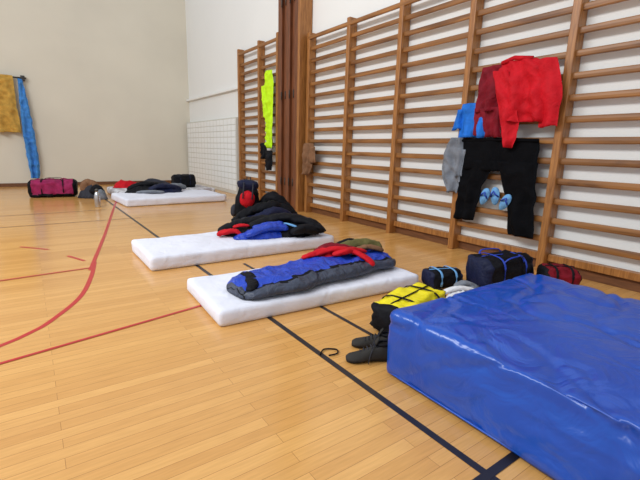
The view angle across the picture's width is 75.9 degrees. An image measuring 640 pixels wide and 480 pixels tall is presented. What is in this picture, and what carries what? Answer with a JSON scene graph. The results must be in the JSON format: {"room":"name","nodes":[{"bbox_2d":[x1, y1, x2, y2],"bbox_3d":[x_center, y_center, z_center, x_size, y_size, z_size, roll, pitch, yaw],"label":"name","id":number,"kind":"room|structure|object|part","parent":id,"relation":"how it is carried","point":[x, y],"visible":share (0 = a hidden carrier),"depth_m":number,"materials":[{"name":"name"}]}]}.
{"room":"school gymnasium","nodes":[
{"label":"school gymnasium","id":0,"kind":"room"},
{"bbox_2d":[0,0,189,182],"bbox_3d":[-10.328,-4.936,10.432,13.860,7.200,0.250,-7,15,-34],"label":"wall","id":1,"kind":"structure","parent":0,"point":[106,86],"depth_m":12.79,"materials":[{"name":"beige paint"}]},
{"bbox_2d":[13,75,25,80],"bbox_3d":[-8.942,-4.522,11.278,1.400,0.140,0.143,-7,15,-34],"label":"towel rail","id":2,"kind":"object","parent":1,"relation":"attached to","point":[22,77],"visible":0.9,"depth_m":11.56,"materials":[{"name":"metal"}]},
{"bbox_2d":[0,74,20,132],"bbox_3d":[-8.922,-3.774,11.317,0.955,1.555,0.193,-7,15,-34],"label":"bath towel","id":3,"kind":"object","parent":2,"relation":"hanging from","point":[9,118],"visible":1,"depth_m":11.46,"materials":[{"name":"yellow fabric"}]},
{"bbox_2d":[17,78,39,177],"bbox_3d":[-8.408,-3.176,11.824,0.303,2.774,0.185,-2,13,-17],"label":"bath towel","id":4,"kind":"object","parent":2,"relation":"hanging from","point":[32,155],"visible":1,"depth_m":11.85,"materials":[{"name":"blue fabric"}]},
{"bbox_2d":[0,180,170,186],"bbox_3d":[-10.351,-1.443,11.081,13.840,0.100,0.024,-7,15,-34],"label":"baseboard","id":5,"kind":"structure","parent":1,"relation":"attached to","point":[168,181],"depth_m":12.17,"materials":[{"name":"brown wood"}]},
{"bbox_2d":[0,184,639,479],"bbox_3d":[-4.859,0.429,3.731,14.160,0.100,19.350,-7,15,-34],"label":"floor","id":6,"kind":"structure","parent":0,"point":[184,395],"depth_m":2.37,"materials":[{"name":"brown wood"}]},
{"bbox_2d":[0,267,89,280],"bbox_3d":[-3.082,0.392,3.864,1.633,0.001,0.170,-7,15,-34],"label":"court line","id":7,"kind":"object","parent":6,"relation":"on","point":[89,267],"visible":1,"depth_m":4.11,"materials":[{"name":"paint"}]},
{"bbox_2d":[0,262,96,346],"bbox_3d":[-2.591,0.561,3.168,1.825,0.001,2.343,-7,15,-34],"label":"court line","id":8,"kind":"object","parent":6,"relation":"on","point":[92,272],"visible":1,"depth_m":3.25,"materials":[{"name":"paint"}]},
{"bbox_2d":[27,177,77,197],"bbox_3d":[-6.532,-1.294,10.053,1.024,0.453,0.561,-5,14,-27],"label":"duffel bag","id":9,"kind":"object","parent":6,"relation":"on","point":[49,187],"visible":1,"depth_m":9.87,"materials":[{"name":"fabric"}]},
{"bbox_2d":[0,217,141,227],"bbox_3d":[-4.703,-0.217,6.435,3.601,0.001,0.160,-7,15,-34],"label":"court line","id":10,"kind":"object","parent":6,"relation":"on","point":[138,217],"visible":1,"depth_m":6.84,"materials":[{"name":"paint"}]},
{"bbox_2d":[78,179,107,199],"bbox_3d":[-5.537,-1.243,9.943,0.600,0.453,0.870,-7,15,-34],"label":"heap","id":11,"kind":"object","parent":6,"relation":"on","point":[87,186],"visible":0.84,"depth_m":9.92,"materials":[{"name":"black fabric"}]},
{"bbox_2d":[94,189,100,206],"bbox_3d":[-4.653,-0.875,8.565,0.110,0.375,0.110,-7,15,-34],"label":"water bottle","id":12,"kind":"object","parent":6,"relation":"on","point":[96,194],"visible":1,"depth_m":8.53,"materials":[{"name":"metal"}]},
{"bbox_2d":[0,305,200,363],"bbox_3d":[-1.938,0.742,2.417,3.806,0.001,0.857,-7,15,-34],"label":"court line","id":13,"kind":"object","parent":6,"relation":"on","point":[198,305],"visible":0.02,"depth_m":2.82,"materials":[{"name":"paint"}]},
{"bbox_2d":[88,201,116,269],"bbox_3d":[-3.881,-0.454,7.609,1.519,0.001,7.258,-7,15,-34],"label":"court line","id":14,"kind":"object","parent":6,"relation":"on","point":[92,264],"visible":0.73,"depth_m":5.57,"materials":[{"name":"paint"}]},
{"bbox_2d":[107,184,214,193],"bbox_3d":[-4.346,-1.372,11.289,2.518,0.188,1.421,-8,16,-37],"label":"mattress","id":15,"kind":"object","parent":6,"relation":"on","point":[110,190],"visible":0.23,"depth_m":11.03,"materials":[{"name":"white fabric"}]},
{"bbox_2d":[113,179,136,187],"bbox_3d":[-5.191,-1.516,10.970,0.660,0.202,0.510,-7,15,-34],"label":"jacket","id":16,"kind":"object","parent":15,"relation":"on","point":[120,184],"visible":0.79,"depth_m":10.80,"materials":[{"name":"red fabric"}]},
{"bbox_2d":[171,174,195,186],"bbox_3d":[-3.798,-1.657,11.417,0.618,0.358,0.415,-7,15,-34],"label":"sack","id":17,"kind":"object","parent":15,"relation":"on","point":[189,180],"visible":0.81,"depth_m":11.29,"materials":[{"name":"black fabric"}]},
{"bbox_2d":[111,190,225,206],"bbox_3d":[-3.619,-1.043,9.884,2.315,0.189,1.416,-8,16,-37],"label":"mattress","id":18,"kind":"object","parent":6,"relation":"on","point":[186,196],"visible":0.9,"depth_m":9.39,"materials":[{"name":"white fabric"}]},
{"bbox_2d":[125,178,185,193],"bbox_3d":[-4.062,-1.357,10.196,1.502,0.284,1.196,-7,15,-34],"label":"heap","id":19,"kind":"object","parent":18,"relation":"on","point":[151,185],"visible":1,"depth_m":9.94,"materials":[{"name":"black fabric"}]},
{"bbox_2d":[131,231,333,270],"bbox_3d":[-1.070,0.036,5.351,2.411,0.170,1.016,-7,15,-34],"label":"mattress","id":20,"kind":"object","parent":6,"relation":"on","point":[169,252],"visible":0.67,"depth_m":4.88,"materials":[{"name":"white fabric"}]},
{"bbox_2d":[217,212,325,239],"bbox_3d":[-0.655,-0.215,5.517,1.430,0.280,0.710,-1,13,-13],"label":"heap","id":21,"kind":"object","parent":20,"relation":"on","point":[277,225],"visible":1,"depth_m":5.37,"materials":[{"name":"black fabric"}]},
{"bbox_2d":[230,177,259,216],"bbox_3d":[-1.327,-0.741,7.443,0.502,0.800,0.517,9,14,30],"label":"backpack","id":22,"kind":"object","parent":6,"relation":"on","point":[247,195],"visible":0.79,"depth_m":7.26,"materials":[{"name":"black fabric"}]},
{"bbox_2d":[231,191,297,220],"bbox_3d":[-0.900,-0.545,7.139,0.837,0.542,1.273,8,14,29],"label":"heap","id":23,"kind":"object","parent":6,"relation":"on","point":[271,202],"visible":0.42,"depth_m":6.99,"materials":[{"name":"black fabric"}]},
{"bbox_2d":[278,0,297,209],"bbox_3d":[-0.553,-4.127,8.405,0.277,6.990,0.810,-7,15,-34],"label":"panels","id":24,"kind":"object","parent":6,"relation":"on","point":[288,14],"depth_m":8.62,"materials":[{"name":"brown wood"}]},
{"bbox_3d":[-0.662,-3.914,8.377,0.024,5.560,0.519,-7,15,-34],"label":"hinges","id":25,"kind":"part","parent":24,"relation":"part of","materials":[{"name":"brown wood"}]},
{"bbox_2d":[187,267,418,325],"bbox_3d":[-0.120,0.397,3.896,2.032,0.141,0.932,-6,15,-31],"label":"mattress","id":26,"kind":"object","parent":6,"relation":"on","point":[224,307],"visible":0.53,"depth_m":3.45,"materials":[{"name":"white fabric"}]},
{"bbox_2d":[226,250,395,298],"bbox_3d":[0.002,0.253,3.850,1.812,0.173,0.622,-9,16,-40],"label":"sleeping bag","id":27,"kind":"object","parent":26,"relation":"on","point":[300,274],"visible":0.94,"depth_m":3.54,"materials":[{"name":"blue fabric"}]},
{"bbox_2d":[301,242,374,265],"bbox_3d":[0.166,0.165,4.028,0.709,0.253,0.334,1,12,-4],"label":"jacket","id":28,"kind":"object","parent":27,"relation":"on","point":[330,249],"visible":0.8,"depth_m":3.94,"materials":[{"name":"red fabric"}]},
{"bbox_2d":[337,238,383,251],"bbox_3d":[0.410,0.104,4.359,0.518,0.241,0.376,2,12,2],"label":"rolled blanket","id":29,"kind":"object","parent":27,"relation":"on","point":[365,243],"visible":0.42,"depth_m":4.29,"materials":[{"name":"green fabric"}]},
{"bbox_2d":[106,200,499,479],"bbox_3d":[-2.844,-0.208,6.626,0.040,0.001,15.900,-7,15,-34],"label":"court line","id":30,"kind":"object","parent":6,"relation":"on","point":[455,451],"visible":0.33,"depth_m":2.20,"materials":[{"name":"paint"}]},
{"bbox_2d":[243,263,373,334],"bbox_3d":[0.614,0.766,2.632,0.035,0.001,5.200,-7,15,-34],"label":"court line","id":31,"kind":"object","parent":6,"relation":"on","point":[247,265],"visible":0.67,"depth_m":3.23,"materials":[{"name":"paint"}]},
{"bbox_2d":[320,348,338,355],"bbox_3d":[0.064,0.732,2.687,0.115,0.011,0.104,5,13,13],"label":"strap","id":32,"kind":"object","parent":6,"relation":"on","point":[324,348],"visible":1,"depth_m":2.70,"materials":[{"name":"black fabric"}]},
{"bbox_2d":[346,337,387,363],"bbox_3d":[0.322,0.693,2.580,0.310,0.153,0.116,0,12,-5],"label":"shoe","id":33,"kind":"object","parent":6,"relation":"on","point":[377,352],"visible":0.78,"depth_m":2.56,"materials":[{"name":"fabric"}]},
{"bbox_2d":[351,328,388,347],"bbox_3d":[0.369,0.658,2.744,0.310,0.153,0.135,4,13,9],"label":"shoe","id":34,"kind":"object","parent":6,"relation":"on","point":[360,342],"visible":0.56,"depth_m":2.74,"materials":[{"name":"fabric"}]},
{"bbox_2d":[369,282,445,331],"bbox_3d":[0.695,0.522,3.160,0.356,0.256,0.714,12,16,40],"label":"duffel bag","id":35,"kind":"object","parent":6,"relation":"on","point":[417,293],"visible":0.52,"depth_m":3.02,"materials":[{"name":"yellow fabric"}]},
{"bbox_2d":[421,266,462,287],"bbox_3d":[1.223,0.364,4.103,0.378,0.186,0.272,-2,13,-15],"label":"bag","id":36,"kind":"object","parent":6,"relation":"on","point":[437,277],"visible":0.84,"depth_m":4.01,"materials":[{"name":"black fabric"}]},
{"bbox_2d":[444,280,478,297],"bbox_3d":[1.256,0.463,3.734,0.600,0.155,0.324,-7,15,-34],"label":"heap","id":37,"kind":"object","parent":6,"relation":"on","point":[460,286],"visible":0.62,"depth_m":3.69,"materials":[{"name":"white fabric"}]},
{"bbox_2d":[472,452,519,479],"bbox_3d":[1.409,0.884,2.191,2.200,0.001,0.040,-7,15,-34],"label":"court line","id":38,"kind":"object","parent":6,"relation":"on","point":[489,473],"visible":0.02,"depth_m":1.74,"materials":[{"name":"paint"}]},
{"bbox_2d":[466,248,533,286],"bbox_3d":[1.802,0.294,4.098,0.635,0.357,0.402,-4,13,-23],"label":"duffel bag","id":39,"kind":"object","parent":6,"relation":"on","point":[494,267],"visible":0.84,"depth_m":3.94,"materials":[{"name":"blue fabric"}]},
{"bbox_2d":[387,273,639,479],"bbox_3d":[1.687,0.735,1.936,1.581,0.421,2.319,-7,15,-34],"label":"mat","id":40,"kind":"object","parent":6,"relation":"on","point":[547,368],"visible":1,"depth_m":1.95,"materials":[{"name":"blue plastic"}]},
{"bbox_2d":[536,263,581,284],"bbox_3d":[2.308,0.374,3.982,0.343,0.276,0.296,3,12,5],"label":"bag","id":41,"kind":"object","parent":6,"relation":"on","point":[567,273],"visible":0.48,"depth_m":3.88,"materials":[{"name":"red fabric"}]},
{"bbox_2d":[185,0,639,271],"bbox_3d":[0.908,-3.836,6.821,0.250,7.200,19.300,-7,15,-34],"label":"wall","id":42,"kind":"structure","parent":0,"point":[215,29],"depth_m":6.00,"materials":[{"name":"white paint"}]},
{"bbox_2d":[186,86,237,101],"bbox_3d":[-3.365,-4.458,12.601,0.098,0.060,4.449,-7,15,-34],"label":"trim","id":43,"kind":"structure","parent":42,"relation":"attached to","point":[233,88],"depth_m":12.23,"materials":[{"name":"white paint"}]},
{"bbox_2d":[187,117,238,194],"bbox_3d":[-3.450,-2.703,12.994,0.153,2.100,4.200,-7,15,-34],"label":"tiles","id":44,"kind":"object","parent":42,"relation":"attached to","point":[213,145],"visible":0.87,"depth_m":12.51,"materials":[{"name":"tile"}]},
{"bbox_2d":[237,32,277,199],"bbox_3d":[-1.505,-2.861,10.119,0.162,3.750,2.134,-7,15,-34],"label":"wall bars","id":45,"kind":"object","parent":42,"relation":"attached to","point":[260,60],"visible":0.52,"depth_m":10.14,"materials":[{"name":"brown wood"}]},
{"bbox_2d":[260,143,272,169],"bbox_3d":[-1.284,-1.958,9.608,0.176,0.622,0.562,-5,14,-28],"label":"gloves","id":46,"kind":"object","parent":45,"relation":"hanging from","point":[266,154],"visible":0.97,"depth_m":9.48,"materials":[{"name":"black fabric"}]},
{"bbox_2d":[261,70,273,148],"bbox_3d":[-1.238,-2.975,9.409,0.201,1.708,0.564,-7,15,-34],"label":"vest","id":47,"kind":"object","parent":45,"relation":"hanging from","point":[267,89],"visible":1,"depth_m":9.33,"materials":[{"name":"fabric"}]},
{"bbox_2d":[295,0,312,211],"bbox_3d":[-0.295,-4.036,8.044,0.280,7.000,0.085,-7,15,-34],"label":"door frame","id":48,"kind":"structure","parent":42,"relation":"attached to","point":[305,7],"depth_m":8.20,"materials":[{"name":"brown wood"}]},
{"bbox_2d":[304,0,639,281],"bbox_3d":[2.624,-1.359,4.395,0.162,3.500,9.964,-7,15,-34],"label":"wall bars","id":49,"kind":"object","parent":42,"relation":"attached to","point":[574,52],"visible":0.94,"depth_m":5.36,"materials":[{"name":"brown wood"}]},
{"bbox_2d":[301,143,314,174],"bbox_3d":[-0.253,-1.620,8.217,0.133,0.628,0.500,-7,15,-34],"label":"hand towel","id":50,"kind":"object","parent":49,"relation":"hanging from","point":[308,154],"visible":1,"depth_m":8.19,"materials":[{"name":"brown fabric"}]},
{"bbox_2d":[442,137,465,192],"bbox_3d":[1.752,-0.988,5.458,0.134,0.729,0.368,-7,15,-34],"label":"t-shirt","id":51,"kind":"object","parent":49,"relation":"hanging from","point":[454,153],"visible":1,"depth_m":5.45,"materials":[{"name":"grey fabric"}]},
{"bbox_2d":[452,103,484,137],"bbox_3d":[1.883,-1.508,5.186,0.123,0.429,0.553,-7,15,-34],"label":"t-shirt","id":52,"kind":"object","parent":49,"relation":"hanging from","point":[464,121],"visible":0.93,"depth_m":5.19,"materials":[{"name":"blue fabric"}]},
{"bbox_3d":[2.615,0.189,4.760,0.078,0.080,9.790,-7,15,-34],"label":"rail","id":53,"kind":"part","parent":49,"relation":"part of","materials":[{"name":"brown wood"}]},
{"bbox_2d":[480,188,489,204],"bbox_3d":[2.050,-0.543,5.127,0.064,0.211,0.124,-7,15,-34],"label":"sandal","id":54,"kind":"object","parent":49,"relation":"hanging from","point":[485,194],"visible":1,"depth_m":5.12,"materials":[{"name":"blue rubber"}]},
{"bbox_2d":[473,64,501,137],"bbox_3d":[2.023,-1.653,4.927,0.136,0.827,0.413,-7,15,-34],"label":"shirt","id":55,"kind":"object","parent":49,"relation":"hanging from","point":[486,107],"visible":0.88,"depth_m":4.93,"materials":[{"name":"red fabric"}]},
{"bbox_2d":[490,187,499,204],"bbox_3d":[2.129,-0.536,5.014,0.064,0.219,0.116,-7,15,-34],"label":"sandal","id":56,"kind":"object","parent":49,"relation":"hanging from","point":[495,193],"visible":1,"depth_m":5.01,"materials":[{"name":"blue rubber"}]},
{"bbox_2d":[453,138,539,238],"bbox_3d":[2.110,-0.669,5.029,0.115,1.142,1.148,-7,15,-34],"label":"trousers","id":57,"kind":"object","parent":49,"relation":"hanging from","point":[517,165],"visible":0.96,"depth_m":4.87,"materials":[{"name":"black fabric"}]},
{"bbox_2d":[499,194,511,209],"bbox_3d":[2.209,-0.451,4.913,0.064,0.200,0.143,-7,15,-34],"label":"sandal","id":58,"kind":"object","parent":49,"relation":"hanging from","point":[505,201],"visible":1,"depth_m":4.91,"materials":[{"name":"blue rubber"}]},
{"bbox_2d":[493,55,562,147],"bbox_3d":[2.247,-1.537,4.548,0.181,1.010,0.813,-7,15,-34],"label":"jacket","id":59,"kind":"object","parent":49,"relation":"hanging from","point":[527,88],"visible":1,"depth_m":4.53,"materials":[{"name":"red fabric"}]},
{"bbox_2d":[312,207,639,292],"bbox_3d":[2.991,0.399,4.316,0.029,0.120,11.300,-7,15,-34],"label":"baseboard","id":60,"kind":"structure","parent":42,"relation":"attached to","point":[615,281],"depth_m":5.61,"materials":[{"name":"brown wood"}]}
]}

